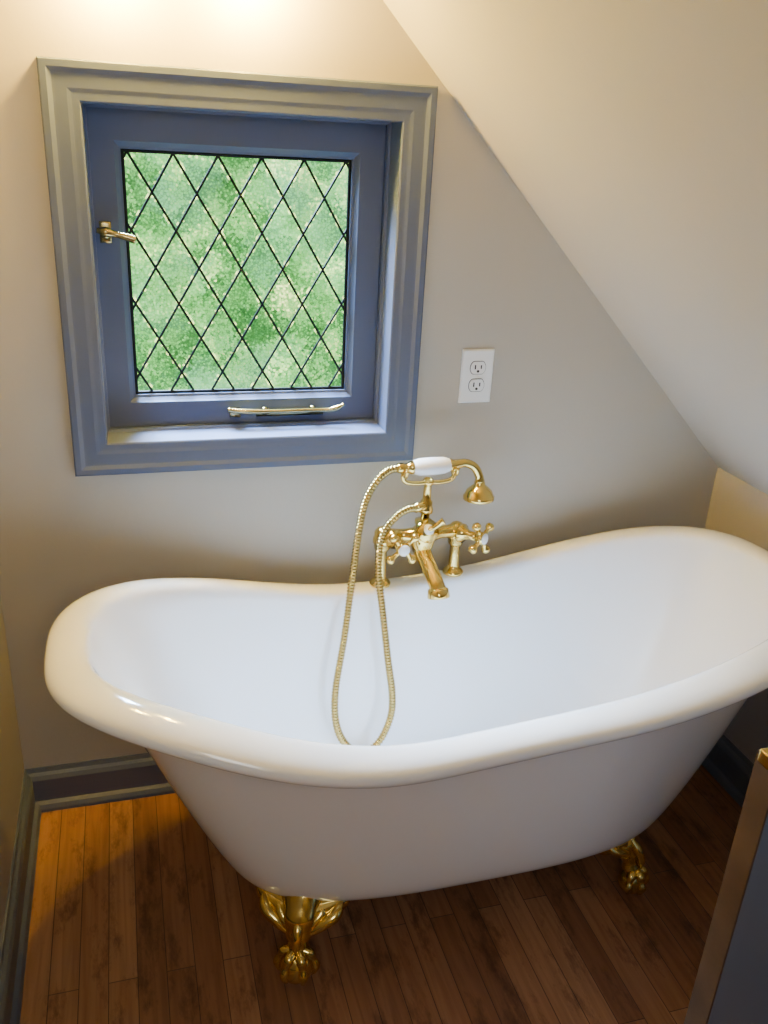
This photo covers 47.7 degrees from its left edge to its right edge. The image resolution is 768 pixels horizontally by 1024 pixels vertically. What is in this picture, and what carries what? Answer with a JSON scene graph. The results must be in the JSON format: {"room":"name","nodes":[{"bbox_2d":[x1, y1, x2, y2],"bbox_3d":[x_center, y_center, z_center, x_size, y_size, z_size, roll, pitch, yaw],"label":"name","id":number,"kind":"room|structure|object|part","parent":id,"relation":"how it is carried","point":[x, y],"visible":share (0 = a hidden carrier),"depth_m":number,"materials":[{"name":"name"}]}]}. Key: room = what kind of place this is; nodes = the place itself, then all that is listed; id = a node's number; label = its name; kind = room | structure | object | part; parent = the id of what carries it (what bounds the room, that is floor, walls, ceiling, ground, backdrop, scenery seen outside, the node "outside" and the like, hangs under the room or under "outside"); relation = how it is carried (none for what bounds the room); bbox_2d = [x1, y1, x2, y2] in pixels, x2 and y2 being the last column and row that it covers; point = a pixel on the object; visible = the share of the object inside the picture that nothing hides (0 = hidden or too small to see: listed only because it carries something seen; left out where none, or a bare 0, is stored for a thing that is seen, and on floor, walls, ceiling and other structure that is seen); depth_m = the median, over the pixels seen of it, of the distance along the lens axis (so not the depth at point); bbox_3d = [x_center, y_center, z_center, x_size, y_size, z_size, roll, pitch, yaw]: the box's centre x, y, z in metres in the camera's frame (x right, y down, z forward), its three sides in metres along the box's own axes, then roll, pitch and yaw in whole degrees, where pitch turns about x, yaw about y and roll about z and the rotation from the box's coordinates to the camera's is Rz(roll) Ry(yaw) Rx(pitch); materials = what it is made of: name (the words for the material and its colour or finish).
{"room":"bathroom","nodes":[
{"label":"bathroom","id":0,"kind":"room"},
{"bbox_2d":[0,596,23,945],"bbox_3d":[-0.405,0.176,0.236,0.100,2.400,3.000,-4,24,-16],"label":"wall","id":1,"kind":"structure","parent":0,"point":[11,757],"depth_m":1.78,"materials":[{"name":"paint"}]},
{"bbox_2d":[0,769,40,1023],"bbox_3d":[-0.402,1.225,0.703,0.028,0.108,3.000,-4,24,-16],"label":"baseboard","id":2,"kind":"structure","parent":1,"relation":"attached to","point":[16,925],"depth_m":1.70,"materials":[{"name":"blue wood"}]},
{"bbox_2d":[0,0,717,768],"bbox_3d":[0.028,-0.497,1.871,1.908,2.400,0.160,-4,24,-16],"label":"wall","id":3,"kind":"structure","parent":0,"point":[575,436],"depth_m":1.86,"materials":[{"name":"paint"}]},
{"bbox_2d":[25,753,174,812],"bbox_3d":[-0.005,0.592,2.237,1.708,0.108,0.028,-4,24,-16],"label":"baseboard","id":4,"kind":"structure","parent":3,"relation":"attached to","point":[114,779],"depth_m":2.04,"materials":[{"name":"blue wood"}]},
{"bbox_2d":[36,56,437,476],"bbox_3d":[-0.281,-0.471,1.767,0.712,0.751,0.172,-4,24,-16],"label":"window","id":5,"kind":"structure","parent":3,"relation":"in","point":[241,256],"depth_m":1.76,"materials":[{"name":"blue paint"}]},
{"bbox_3d":[-0.296,-0.484,1.801,0.456,0.483,0.001,-4,24,-16],"label":"glass pane","id":6,"kind":"part","parent":5,"relation":"part of","materials":[{"name":"green glass"}]},
{"bbox_3d":[-0.290,-0.483,1.796,0.574,0.613,0.038,-4,24,-16],"label":"sash","id":7,"kind":"part","parent":5,"relation":"part of","materials":[{"name":"blue paint"}]},
{"bbox_2d":[458,349,494,402],"bbox_3d":[0.205,-0.299,1.918,0.075,0.120,0.009,-4,24,-16],"label":"electrical outlet","id":8,"kind":"object","parent":3,"relation":"attached to","point":[476,372],"visible":1,"depth_m":1.92,"materials":[{"name":"white plastic"}]},
{"bbox_2d":[468,379,483,391],"bbox_3d":[0.204,-0.281,1.924,0.037,0.030,0.001,-4,24,-16],"label":"receptacle","id":9,"kind":"object","parent":8,"relation":"attached to","point":[474,385],"depth_m":1.92,"materials":[{"name":"grey plastic"}]},
{"bbox_2d":[470,361,485,373],"bbox_3d":[0.206,-0.317,1.909,0.037,0.030,0.001,-4,24,-16],"label":"receptacle","id":10,"kind":"object","parent":8,"relation":"attached to","point":[476,367],"depth_m":1.91,"materials":[{"name":"grey plastic"}]},
{"bbox_2d":[20,765,741,1023],"bbox_3d":[0.391,1.256,0.999,1.908,0.100,3.260,-4,24,-16],"label":"floor","id":11,"kind":"structure","parent":0,"point":[137,917],"depth_m":1.75,"materials":[{"name":"brown wood"}]},
{"bbox_2d":[44,526,767,985],"bbox_3d":[0.146,0.471,1.816,1.545,0.677,0.666,-4,24,-16],"label":"bathtub","id":12,"kind":"object","parent":11,"relation":"on","point":[562,696],"visible":1,"depth_m":1.71,"materials":[{"name":"white ceramic"}]},
{"bbox_2d":[369,468,493,599],"bbox_3d":[0.120,0.047,1.886,0.270,0.284,0.161,-4,24,-16],"label":"faucet","id":13,"kind":"object","parent":12,"relation":"on","point":[421,537],"visible":0.94,"depth_m":1.90,"materials":[{"name":"gold metal"}]},
{"bbox_3d":[0.040,0.078,1.862,0.075,0.075,0.031,-4,24,-16],"label":"cross handle","id":14,"kind":"part","parent":13,"relation":"part of","materials":[{"name":"gold metal"}]},
{"bbox_2d":[331,457,494,745],"bbox_3d":[0.054,0.207,1.934,0.391,0.665,0.116,-13,28,-32],"label":"shower","id":15,"kind":"object","parent":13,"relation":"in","point":[479,493],"visible":0.95,"depth_m":1.87,"materials":[{"name":"gold metal"}]},
{"bbox_2d":[413,502,426,512],"bbox_3d":[0.078,-0.011,1.885,0.032,0.023,0.022,-14,29,-35],"label":"outlet","id":16,"kind":"object","parent":13,"relation":"attached to","point":[421,506],"depth_m":1.88,"materials":[{"name":"gold metal"}]},
{"bbox_2d":[385,516,475,551],"bbox_3d":[0.104,0.055,1.924,0.215,0.084,0.078,-4,24,-16],"label":"faucet","id":17,"kind":"object","parent":13,"relation":"on","point":[426,529],"depth_m":1.91,"materials":[{"name":"gold metal"}]},
{"bbox_3d":[0.105,0.133,1.900,0.050,0.096,0.127,-7,25,-22],"label":"spout","id":18,"kind":"part","parent":13,"relation":"part of","materials":[{"name":"gold metal"}]},
{"bbox_3d":[0.213,0.057,1.919,0.032,0.081,0.081,23,30,38],"label":"cross handle","id":19,"kind":"part","parent":13,"relation":"part of","materials":[{"name":"gold metal"}]},
{"bbox_2d":[684,748,767,1023],"bbox_3d":[0.641,0.656,1.237,0.452,0.842,0.036,-4,24,-16],"label":"door","id":20,"kind":"structure","parent":11,"relation":"on","point":[731,984],"depth_m":1.11,"materials":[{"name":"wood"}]},
{"bbox_3d":[0.643,0.658,1.238,0.447,0.836,0.036,-4,24,-16],"label":"panel","id":21,"kind":"part","parent":20,"relation":"part of","materials":[{"name":"grey paint"}]},
{"bbox_2d":[383,0,767,494],"bbox_3d":[0.531,-0.232,0.348,1.808,1.641,3.000,-4,24,-16],"label":"ceiling","id":22,"kind":"structure","parent":0,"point":[635,132],"depth_m":1.33,"materials":[{"name":"paint"}]},
{"bbox_2d":[705,467,767,763],"bbox_3d":[1.289,0.816,1.051,0.100,0.759,3.000,-4,24,-16],"label":"wall","id":23,"kind":"structure","parent":0,"point":[737,508],"depth_m":2.14,"materials":[{"name":"paint"}]},
{"bbox_2d":[702,734,753,807],"bbox_3d":[1.211,1.119,1.161,0.028,0.108,3.000,-4,24,-16],"label":"baseboard","id":24,"kind":"structure","parent":23,"relation":"attached to","point":[726,763],"depth_m":2.21,"materials":[{"name":"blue wood"}]}
]}

